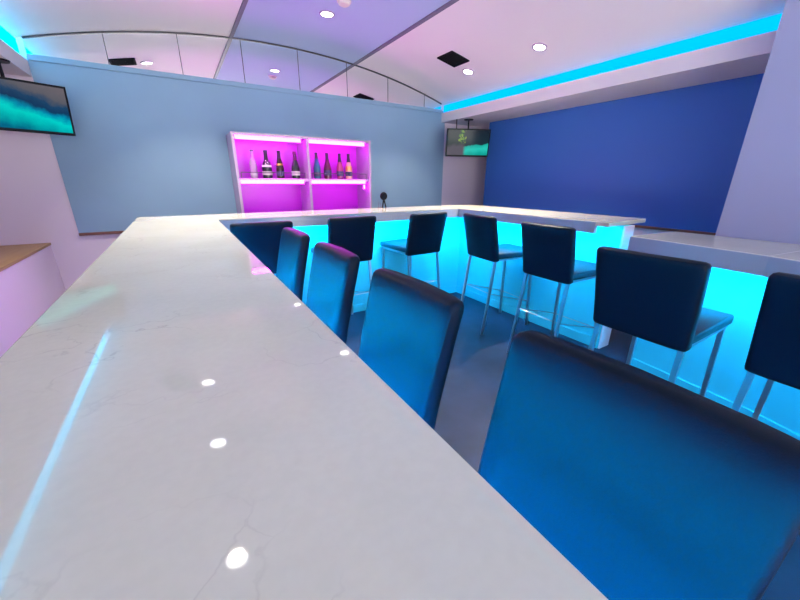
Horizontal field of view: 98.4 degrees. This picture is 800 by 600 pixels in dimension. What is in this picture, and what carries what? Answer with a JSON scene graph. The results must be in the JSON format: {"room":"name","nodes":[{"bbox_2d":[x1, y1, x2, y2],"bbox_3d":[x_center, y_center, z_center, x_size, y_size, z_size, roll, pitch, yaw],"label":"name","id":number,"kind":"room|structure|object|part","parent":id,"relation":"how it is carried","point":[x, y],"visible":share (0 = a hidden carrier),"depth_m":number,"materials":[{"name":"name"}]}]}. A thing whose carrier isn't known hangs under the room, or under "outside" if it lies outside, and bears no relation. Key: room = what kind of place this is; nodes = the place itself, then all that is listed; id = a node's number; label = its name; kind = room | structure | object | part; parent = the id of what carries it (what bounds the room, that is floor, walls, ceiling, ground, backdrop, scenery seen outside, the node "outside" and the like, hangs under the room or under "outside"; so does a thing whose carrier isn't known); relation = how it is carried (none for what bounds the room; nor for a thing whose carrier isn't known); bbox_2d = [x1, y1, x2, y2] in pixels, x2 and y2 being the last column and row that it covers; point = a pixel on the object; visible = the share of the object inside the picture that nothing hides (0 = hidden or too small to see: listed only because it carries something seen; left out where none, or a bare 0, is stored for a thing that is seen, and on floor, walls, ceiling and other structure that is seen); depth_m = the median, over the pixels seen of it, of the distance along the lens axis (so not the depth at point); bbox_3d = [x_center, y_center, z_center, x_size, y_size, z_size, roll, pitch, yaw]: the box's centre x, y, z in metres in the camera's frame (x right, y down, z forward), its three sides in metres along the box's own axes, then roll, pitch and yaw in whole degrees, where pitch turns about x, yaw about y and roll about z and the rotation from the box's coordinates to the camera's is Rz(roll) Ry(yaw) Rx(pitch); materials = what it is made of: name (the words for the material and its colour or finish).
{"room":"entertainment venue","nodes":[
{"label":"entertainment venue","id":0,"kind":"room"},
{"bbox_2d":[0,37,488,289],"bbox_3d":[-1.105,-1.667,4.360,7.000,3.000,0.132,-11,22,-30],"label":"wall","id":1,"kind":"structure","parent":0,"point":[142,145],"depth_m":3.48,"materials":[{"name":"white paint"}]},
{"bbox_2d":[0,25,31,76],"bbox_3d":[-1.400,-0.803,-0.571,0.915,0.264,8.000,-11,22,-30],"label":"trim","id":2,"kind":"structure","parent":1,"relation":"attached to","point":[9,50],"depth_m":2.67,"materials":[{"name":"white paint"}]},
{"bbox_2d":[0,58,75,135],"bbox_3d":[-2.868,-1.500,2.547,0.193,0.478,0.610,12,23,31],"label":"television","id":3,"kind":"object","parent":1,"relation":"attached to","point":[25,106],"visible":1,"depth_m":2.60,"materials":[{"name":"black plastic"}]},
{"bbox_3d":[-2.895,-1.725,2.485,0.130,0.012,0.130,12,23,31],"label":"mount plate","id":4,"kind":"part","parent":3,"relation":"part of","materials":[{"name":"black plastic"}]},
{"bbox_2d":[79,231,123,235],"bbox_3d":[-1.225,-1.002,4.436,4.410,0.026,0.040,-11,22,-30],"label":"trim","id":5,"kind":"structure","parent":1,"relation":"attached to","point":[108,232],"depth_m":3.41,"materials":[{"name":"red wood"}]},
{"bbox_2d":[21,31,441,112],"bbox_3d":[-1.244,-2.571,3.870,4.329,0.458,0.035,-11,22,-30],"label":"wall mirror","id":6,"kind":"object","parent":1,"relation":"attached to","point":[204,58],"visible":1,"depth_m":3.56,"materials":[{"name":"silver mirror"}]},
{"bbox_3d":[-1.225,-1.704,4.200,4.410,1.455,0.022,-11,22,-30],"label":"painted panel","id":7,"kind":"part","parent":1,"relation":"part of","materials":[{"name":"blue paint"}]},
{"bbox_2d":[226,131,371,212],"bbox_3d":[-1.120,-1.426,4.109,1.555,0.910,0.392,-11,22,-30],"label":"display cabinet","id":8,"kind":"object","parent":1,"relation":"attached to","point":[306,193],"visible":0.73,"depth_m":4.11,"materials":[{"name":"purple paint"}]},
{"bbox_3d":[-1.773,-1.299,3.731,0.026,0.910,0.388,-11,22,-30],"label":"panel","id":9,"kind":"part","parent":8,"relation":"part of","materials":[{"name":"purple paint"}]},
{"bbox_2d":[249,149,257,177],"bbox_3d":[-1.589,-1.470,3.736,0.076,0.292,0.076,-11,22,-30],"label":"bottle","id":10,"kind":"object","parent":8,"relation":"on","point":[253,166],"visible":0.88,"depth_m":3.72,"materials":[{"name":"clear glass"}]},
{"bbox_2d":[262,150,272,177],"bbox_3d":[-1.470,-1.493,3.805,0.105,0.292,0.105,-11,22,-30],"label":"bottle","id":11,"kind":"object","parent":8,"relation":"on","point":[266,166],"visible":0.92,"depth_m":3.78,"materials":[{"name":"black glass"}]},
{"bbox_3d":[-1.470,-1.492,3.805,0.103,0.290,0.103,-11,22,-30],"label":"glass","id":12,"kind":"part","parent":11,"relation":"part of","materials":[{"name":"black glass"}]},
{"bbox_3d":[-1.369,-1.388,3.765,0.676,0.008,0.008,-11,22,-30],"label":"gallery rail","id":13,"kind":"part","parent":8,"relation":"part of","materials":[{"name":"grey metal"}]},
{"bbox_2d":[240,178,308,181],"bbox_3d":[-1.450,-1.361,3.918,0.731,0.033,0.360,-11,22,-30],"label":"shelf","id":14,"kind":"object","parent":8,"relation":"attached to","point":[241,179],"depth_m":3.75,"materials":[{"name":"purple paint"}]},
{"bbox_2d":[276,151,284,178],"bbox_3d":[-1.351,-1.516,3.875,0.087,0.292,0.087,-11,22,-30],"label":"bottle","id":15,"kind":"object","parent":8,"relation":"on","point":[279,166],"visible":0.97,"depth_m":3.85,"materials":[{"name":"brown glass"}]},
{"bbox_2d":[291,151,299,178],"bbox_3d":[-1.202,-1.546,3.962,0.094,0.292,0.094,-11,22,-30],"label":"bottle","id":16,"kind":"object","parent":8,"relation":"on","point":[295,168],"visible":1,"depth_m":3.94,"materials":[{"name":"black glass"}]},
{"bbox_3d":[-1.202,-1.545,3.962,0.092,0.290,0.092,-11,22,-30],"label":"glass","id":17,"kind":"part","parent":16,"relation":"part of","materials":[{"name":"black glass"}]},
{"bbox_3d":[-1.119,-1.844,3.966,1.503,0.026,0.388,-11,22,-30],"label":"panel","id":18,"kind":"part","parent":8,"relation":"part of","materials":[{"name":"purple paint"}]},
{"bbox_2d":[313,152,320,178],"bbox_3d":[-0.985,-1.588,4.088,0.087,0.292,0.087,-11,22,-30],"label":"bottle","id":19,"kind":"object","parent":8,"relation":"on","point":[317,169],"visible":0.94,"depth_m":4.07,"materials":[{"name":"blue glass"}]},
{"bbox_2d":[324,153,331,178],"bbox_3d":[-0.874,-1.610,4.153,0.094,0.292,0.094,-11,22,-30],"label":"bottle","id":20,"kind":"object","parent":8,"relation":"on","point":[327,168],"visible":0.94,"depth_m":4.13,"materials":[{"name":"red glass"}]},
{"bbox_3d":[-0.717,-1.515,4.144,0.691,0.008,0.008,-11,22,-30],"label":"gallery rail","id":21,"kind":"part","parent":8,"relation":"part of","materials":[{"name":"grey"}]},
{"bbox_2d":[336,154,343,178],"bbox_3d":[-0.737,-1.637,4.232,0.087,0.292,0.087,-11,22,-30],"label":"bottle","id":22,"kind":"object","parent":8,"relation":"on","point":[339,164],"visible":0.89,"depth_m":4.21,"materials":[{"name":"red glass"}]},
{"bbox_3d":[-0.737,-1.636,4.232,0.085,0.290,0.085,-11,22,-30],"label":"glass","id":23,"kind":"part","parent":22,"relation":"part of","materials":[{"name":"pink"}]},
{"bbox_2d":[311,179,368,181],"bbox_3d":[-0.798,-1.488,4.298,0.746,0.033,0.360,-11,22,-30],"label":"shelf","id":24,"kind":"object","parent":8,"relation":"attached to","point":[312,180],"depth_m":4.13,"materials":[{"name":"purple paint"}]},
{"bbox_2d":[345,154,351,178],"bbox_3d":[-0.638,-1.656,4.290,0.087,0.292,0.087,-11,22,-30],"label":"bottle","id":25,"kind":"object","parent":8,"relation":"on","point":[348,169],"visible":0.96,"depth_m":4.27,"materials":[{"name":"orange glass"}]},
{"bbox_3d":[-0.638,-1.655,4.290,0.085,0.290,0.085,-11,22,-30],"label":"glass","id":26,"kind":"part","parent":25,"relation":"part of","materials":[{"name":"orange glass"}]},
{"bbox_3d":[-0.470,-1.554,4.490,0.026,0.910,0.388,-11,22,-30],"label":"panel","id":27,"kind":"part","parent":8,"relation":"part of","materials":[{"name":"purple paint"}]},
{"bbox_2d":[0,0,785,104],"bbox_3d":[0.870,-1.468,0.612,5.030,0.513,8.100,-11,22,-30],"label":"ceiling","id":28,"kind":"structure","parent":0,"point":[497,37],"depth_m":2.97,"materials":[{"name":"white paint"}]},
{"bbox_2d":[229,0,247,37],"bbox_3d":[0.393,-1.540,0.268,0.034,0.022,8.088,-11,22,-30],"label":"trim","id":29,"kind":"structure","parent":28,"relation":"attached to","point":[244,2],"depth_m":3.09,"materials":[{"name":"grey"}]},
{"bbox_2d":[319,10,334,17],"bbox_3d":[-0.645,-2.524,3.049,0.134,0.011,0.134,-10,21,-30],"label":"recessed light","id":30,"kind":"object","parent":28,"relation":"in","point":[324,13],"visible":1,"depth_m":3.04,"materials":[{"name":"white"}]},
{"bbox_2d":[337,0,350,7],"bbox_3d":[-0.458,-2.431,2.830,0.120,0.037,0.120,-11,22,-30],"label":"smoke detector","id":31,"kind":"object","parent":28,"relation":"attached to","point":[343,3],"visible":1,"depth_m":2.81,"materials":[{"name":"white plastic"}]},
{"bbox_2d":[353,0,458,64],"bbox_3d":[1.560,-1.736,0.960,0.034,0.024,8.088,-11,22,-30],"label":"trim","id":32,"kind":"structure","parent":28,"relation":"attached to","point":[451,2],"depth_m":3.21,"materials":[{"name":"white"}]},
{"bbox_2d":[437,51,469,67],"bbox_3d":[0.569,-2.576,3.696,0.248,0.063,0.250,-11,22,-30],"label":"ceiling vent","id":33,"kind":"object","parent":28,"relation":"in","point":[451,58],"visible":1,"depth_m":3.69,"materials":[{"name":"black metal"}]},
{"bbox_2d":[441,53,465,65],"bbox_3d":[0.569,-2.578,3.696,0.210,0.011,0.210,2,16,-33],"label":"grille","id":34,"kind":"object","parent":33,"relation":"attached to","point":[452,59],"depth_m":3.69,"materials":[{"name":"black metal"}]},
{"bbox_2d":[462,69,473,74],"bbox_3d":[0.772,-2.586,3.912,0.130,0.041,0.133,-9,21,-25],"label":"recessed light","id":35,"kind":"object","parent":28,"relation":"in","point":[465,71],"visible":1,"depth_m":3.91,"materials":[{"name":"white"}]},
{"bbox_2d":[532,43,546,51],"bbox_3d":[1.281,-2.319,3.168,0.130,0.041,0.133,-9,21,-25],"label":"recessed light","id":36,"kind":"object","parent":28,"relation":"in","point":[539,47],"visible":1,"depth_m":3.16,"materials":[{"name":"white"}]},
{"bbox_2d":[445,119,490,156],"bbox_3d":[0.934,-2.267,4.840,0.610,0.485,0.219,-2,19,-6],"label":"television","id":37,"kind":"object","parent":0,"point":[468,142],"visible":1,"depth_m":4.78,"materials":[{"name":"black plastic"}]},
{"bbox_2d":[346,292,799,599],"bbox_3d":[0.982,0.926,1.648,7.000,0.100,8.300,-11,22,-30],"label":"floor","id":38,"kind":"structure","parent":0,"point":[477,363],"depth_m":2.54,"materials":[{"name":"tile"}]},
{"bbox_2d":[0,243,65,356],"bbox_3d":[-2.486,0.477,1.532,0.675,0.785,4.198,-11,22,-30],"label":"counter","id":39,"kind":"object","parent":38,"relation":"on","point":[31,281],"depth_m":2.65,"materials":[{"name":"beige wood"}]},
{"bbox_2d":[0,243,50,271],"bbox_3d":[-2.484,0.116,1.407,0.675,0.020,4.198,-11,22,-30],"label":"countertop","id":40,"kind":"structure","parent":39,"relation":"on","point":[10,255],"depth_m":2.82,"materials":[{"name":"beige wood"}]},
{"bbox_2d":[230,221,292,273],"bbox_3d":[-1.108,-0.111,2.811,0.422,1.077,0.609,-11,22,-30],"label":"bar stool","id":41,"kind":"object","parent":38,"relation":"on","point":[262,239],"visible":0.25,"depth_m":2.45,"materials":[{"name":"blue leather"},{"name":"brushed steel"}]},
{"bbox_2d":[276,227,309,300],"bbox_3d":[-0.835,0.150,2.063,0.609,1.077,0.422,-11,22,-30],"label":"bar stool","id":42,"kind":"object","parent":38,"relation":"on","point":[294,243],"visible":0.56,"depth_m":1.93,"materials":[{"name":"blue leather"},{"name":"brushed steel"}]},
{"bbox_2d":[0,205,645,599],"bbox_3d":[0.666,0.208,1.927,3.592,1.070,4.685,-11,22,-30],"label":"bar counter","id":43,"kind":"object","parent":38,"relation":"on","point":[178,423],"depth_m":0.40,"materials":[{"name":"stone"}]},
{"bbox_3d":[-0.494,-0.382,3.661,3.080,1.038,0.130,-11,22,-30],"label":"panel","id":44,"kind":"part","parent":43,"relation":"part of","materials":[{"name":"teal"}]},
{"bbox_2d":[378,192,386,207],"bbox_3d":[-0.193,-1.094,3.782,0.120,0.170,0.028,-11,22,-30],"label":"stand","id":45,"kind":"object","parent":43,"relation":"on","point":[383,195],"visible":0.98,"depth_m":3.77,"materials":[{"name":"black plastic"}]},
{"bbox_3d":[1.280,-0.347,3.591,0.140,1.038,1.860,-11,22,-30],"label":"panel","id":46,"kind":"part","parent":43,"relation":"part of","materials":[{"name":"teal"}]},
{"bbox_3d":[1.770,-0.083,2.837,0.144,1.038,0.013,-11,22,-30],"label":"panel","id":47,"kind":"part","parent":43,"relation":"part of","materials":[{"name":"white paint"}]},
{"bbox_2d":[306,242,359,343],"bbox_3d":[-0.505,0.327,1.557,0.609,1.077,0.422,-11,22,-30],"label":"bar stool","id":48,"kind":"object","parent":38,"relation":"on","point":[334,269],"visible":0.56,"depth_m":1.44,"materials":[{"name":"blue leather"},{"name":"brushed steel"}]},
{"bbox_2d":[311,216,375,313],"bbox_3d":[-0.523,-0.244,3.206,0.422,1.077,0.609,-11,22,-30],"label":"bar stool","id":49,"kind":"object","parent":38,"relation":"on","point":[356,235],"visible":0.67,"depth_m":2.87,"materials":[{"name":"blue leather"},{"name":"brushed steel"}]},
{"bbox_3d":[-0.405,-0.505,2.915,0.422,0.393,0.165,-11,22,-30],"label":"backrest","id":50,"kind":"part","parent":49,"relation":"part of","materials":[{"name":"blue"}]},
{"bbox_3d":[-0.252,-0.031,3.183,0.023,0.693,0.108,-15,24,-37],"label":"leg","id":51,"kind":"part","parent":49,"relation":"part of","materials":[{"name":"silver metal"}]},
{"bbox_2d":[358,268,463,429],"bbox_3d":[-0.185,0.499,1.065,0.609,1.077,0.422,-11,22,-30],"label":"bar stool","id":52,"kind":"object","parent":38,"relation":"on","point":[411,325],"visible":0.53,"depth_m":0.96,"materials":[{"name":"blue"}]},
{"bbox_2d":[380,212,446,288],"bbox_3d":[0.123,-0.367,3.570,0.422,1.077,0.609,-13,23,-33],"label":"bar stool","id":53,"kind":"object","parent":38,"relation":"on","point":[425,230],"visible":0.9,"depth_m":3.28,"materials":[{"name":"blue"}]},
{"bbox_3d":[-0.186,-0.226,3.745,0.032,0.691,0.044,-13,23,-33],"label":"leg","id":54,"kind":"part","parent":53,"relation":"part of","materials":[{"name":"silver metal"}]},
{"bbox_3d":[0.090,-0.564,3.554,0.398,0.050,0.488,-13,23,-33],"label":"seat","id":55,"kind":"part","parent":53,"relation":"part of","materials":[{"name":"blue"}]},
{"bbox_3d":[0.099,-0.527,3.554,0.376,0.018,0.476,-13,23,-33],"label":"seat frame","id":56,"kind":"part","parent":53,"relation":"part of","materials":[{"name":"silver metal"}]},
{"bbox_3d":[0.098,-0.091,3.362,0.023,0.693,0.108,-9,21,-25],"label":"leg","id":57,"kind":"part","parent":53,"relation":"part of","materials":[{"name":"silver metal"}]},
{"bbox_3d":[0.253,-0.630,3.287,0.422,0.393,0.165,-13,23,-33],"label":"backrest","id":58,"kind":"part","parent":53,"relation":"part of","materials":[{"name":"blue"}]},
{"bbox_3d":[0.400,-0.159,3.563,0.023,0.693,0.108,-17,25,-40],"label":"leg","id":59,"kind":"part","parent":53,"relation":"part of","materials":[{"name":"silver metal"}]},
{"bbox_2d":[461,213,531,334],"bbox_3d":[0.925,-0.278,3.329,0.609,1.077,0.422,-9,21,-24],"label":"bar stool","id":60,"kind":"object","parent":38,"relation":"on","point":[481,231],"visible":0.96,"depth_m":3.13,"materials":[{"name":"blue"}]},
{"bbox_3d":[0.645,-0.120,3.457,0.108,0.693,0.023,-6,20,-17],"label":"leg","id":61,"kind":"part","parent":60,"relation":"part of","materials":[{"name":"silver metal"}]},
{"bbox_3d":[0.727,-0.571,3.125,0.165,0.393,0.422,-9,21,-24],"label":"backrest","id":62,"kind":"part","parent":60,"relation":"part of","materials":[{"name":"blue"}]},
{"bbox_3d":[0.805,-0.011,3.144,0.108,0.693,0.023,-12,23,-32],"label":"leg","id":63,"kind":"part","parent":60,"relation":"part of","materials":[{"name":"silver metal"}]},
{"bbox_3d":[1.091,-0.189,3.661,0.044,0.691,0.032,-9,21,-24],"label":"leg","id":64,"kind":"part","parent":60,"relation":"part of","materials":[{"name":"silver metal"}]},
{"bbox_3d":[0.981,-0.468,3.291,0.488,0.050,0.398,-9,21,-24],"label":"seat","id":65,"kind":"part","parent":60,"relation":"part of","materials":[{"name":"blue"}]},
{"bbox_3d":[0.966,-0.432,3.296,0.476,0.018,0.376,-9,21,-24],"label":"seat frame","id":66,"kind":"part","parent":60,"relation":"part of","materials":[{"name":"silver metal"}]},
{"bbox_3d":[1.251,-0.080,3.349,0.044,0.691,0.032,-9,21,-24],"label":"leg","id":67,"kind":"part","parent":60,"relation":"part of","materials":[{"name":"silver metal"}]},
{"bbox_2d":[507,222,595,352],"bbox_3d":[1.236,-0.055,2.691,0.609,1.077,0.422,-11,22,-29],"label":"bar stool","id":68,"kind":"object","parent":38,"relation":"on","point":[548,251],"visible":0.97,"depth_m":2.46,"materials":[{"name":"blue"}]},
{"bbox_3d":[0.951,0.110,2.797,0.108,0.693,0.023,-7,21,-21],"label":"leg","id":69,"kind":"part","parent":68,"relation":"part of","materials":[{"name":"silver metal"}]},
{"bbox_3d":[1.046,-0.343,2.472,0.165,0.393,0.422,-11,22,-29],"label":"backrest","id":70,"kind":"part","parent":68,"relation":"part of","materials":[{"name":"blue"}]},
{"bbox_3d":[1.378,0.030,3.035,0.044,0.691,0.032,-11,22,-29],"label":"leg","id":71,"kind":"part","parent":68,"relation":"part of","materials":[{"name":"silver metal"}]},
{"bbox_3d":[1.137,0.215,2.498,0.108,0.693,0.023,-14,24,-36],"label":"leg","id":72,"kind":"part","parent":68,"relation":"part of","materials":[{"name":"silver metal"}]},
{"bbox_3d":[1.289,-0.246,2.657,0.488,0.050,0.398,-11,22,-29],"label":"seat","id":73,"kind":"part","parent":68,"relation":"part of","materials":[{"name":"blue"}]},
{"bbox_3d":[1.275,-0.210,2.661,0.476,0.018,0.376,-11,22,-29],"label":"seat frame","id":74,"kind":"part","parent":68,"relation":"part of","materials":[{"name":"silver metal"}]},
{"bbox_2d":[478,330,799,599],"bbox_3d":[0.134,0.668,0.585,0.609,1.077,0.422,-11,22,-30],"label":"bar stool","id":75,"kind":"object","parent":38,"relation":"on","point":[652,487],"visible":0.83,"depth_m":0.50,"materials":[{"name":"blue"}]},
{"bbox_2d":[588,246,733,396],"bbox_3d":[1.258,0.271,1.750,0.609,1.077,0.422,-11,22,-30],"label":"bar stool","id":76,"kind":"object","parent":38,"relation":"on","point":[657,299],"visible":0.91,"depth_m":1.49,"materials":[{"name":"blue"}]},
{"bbox_3d":[0.972,0.438,1.851,0.108,0.693,0.023,-8,21,-22],"label":"leg","id":77,"kind":"part","parent":76,"relation":"part of","materials":[{"name":"silver metal"}]},
{"bbox_3d":[1.394,0.355,2.097,0.044,0.691,0.032,-11,22,-30],"label":"leg","id":78,"kind":"part","parent":76,"relation":"part of","materials":[{"name":"silver metal"}]},
{"bbox_3d":[1.070,-0.015,1.527,0.165,0.393,0.422,-11,22,-30],"label":"backrest","id":79,"kind":"part","parent":76,"relation":"part of","materials":[{"name":"blue"}]},
{"bbox_3d":[1.165,0.541,1.555,0.108,0.693,0.023,-15,24,-37],"label":"leg","id":80,"kind":"part","parent":76,"relation":"part of","materials":[{"name":"silver metal"}]},
{"bbox_3d":[1.296,0.116,1.720,0.476,0.018,0.376,-11,22,-30],"label":"seat frame","id":81,"kind":"part","parent":76,"relation":"part of","materials":[{"name":"silver metal"}]},
{"bbox_3d":[1.587,0.459,1.801,0.044,0.691,0.032,-11,22,-30],"label":"leg","id":82,"kind":"part","parent":76,"relation":"part of","materials":[{"name":"silver metal"}]},
{"bbox_3d":[1.310,0.080,1.717,0.488,0.050,0.398,-11,22,-30],"label":"seat","id":83,"kind":"part","parent":76,"relation":"part of","materials":[{"name":"blue"}]},
{"bbox_2d":[627,231,799,439],"bbox_3d":[2.191,0.358,1.630,1.198,1.000,2.325,-11,22,-30],"label":"bar counter","id":84,"kind":"object","parent":38,"relation":"on","point":[741,268],"depth_m":2.11,"materials":[{"name":"stone"}]},
{"bbox_3d":[2.022,0.144,2.289,0.120,0.970,0.720,-8,21,-24],"label":"panel","id":85,"kind":"part","parent":84,"relation":"part of","materials":[{"name":"teal"}]},
{"bbox_2d":[631,231,799,256],"bbox_3d":[2.027,-0.360,2.217,0.655,0.030,0.805,-11,22,-30],"label":"countertop","id":86,"kind":"structure","parent":84,"relation":"on","point":[750,246],"depth_m":2.15,"materials":[{"name":"stone"}]},
{"bbox_3d":[2.254,0.350,1.699,0.120,0.970,0.596,-5,20,-14],"label":"panel","id":87,"kind":"part","parent":84,"relation":"part of","materials":[{"name":"teal"}]},
{"bbox_2d":[731,272,799,419],"bbox_3d":[1.581,0.428,1.303,0.609,1.077,0.422,-11,22,-30],"label":"bar stool","id":88,"kind":"object","parent":38,"relation":"on","point":[773,355],"visible":0.9,"depth_m":1.19,"materials":[{"name":"leather"},{"name":"metal"}]},
{"bbox_3d":[1.296,0.595,1.404,0.108,0.693,0.023,-8,21,-22],"label":"leg","id":89,"kind":"part","parent":88,"relation":"part of","materials":[{"name":"silver metal"}]},
{"bbox_3d":[1.718,0.512,1.650,0.044,0.691,0.032,-11,22,-30],"label":"leg","id":90,"kind":"part","parent":88,"relation":"part of","materials":[{"name":"silver metal"}]},
{"bbox_3d":[1.394,0.142,1.081,0.165,0.393,0.422,-11,22,-30],"label":"backrest","id":91,"kind":"part","parent":88,"relation":"part of","materials":[{"name":"blue"}]},
{"bbox_2d":[483,73,763,235],"bbox_3d":[2.619,-1.491,3.919,0.750,3.000,3.800,-11,22,-30],"label":"wall","id":92,"kind":"structure","parent":0,"point":[669,158],"depth_m":3.55,"materials":[{"name":"blue paint"}]},
{"bbox_2d":[441,13,781,127],"bbox_3d":[3.256,-1.695,2.148,1.315,0.221,8.000,-11,22,-30],"label":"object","id":93,"kind":"structure","parent":92,"relation":"attached to","point":[742,50],"depth_m":2.99,"materials":[{"name":"white paint"}]},
{"bbox_2d":[629,224,715,234],"bbox_3d":[2.292,-0.877,3.921,0.030,0.025,3.800,-11,22,-30],"label":"trim","id":94,"kind":"structure","parent":92,"relation":"attached to","point":[636,226],"depth_m":3.35,"materials":[{"name":"red wood"}]},
{"bbox_2d":[715,0,799,243],"bbox_3d":[3.945,-0.393,0.773,1.180,3.000,4.535,-11,22,-30],"label":"wall pier","id":95,"kind":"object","parent":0,"point":[762,202],"visible":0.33,"depth_m":2.16,"materials":[{"name":"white paint"}]}
]}

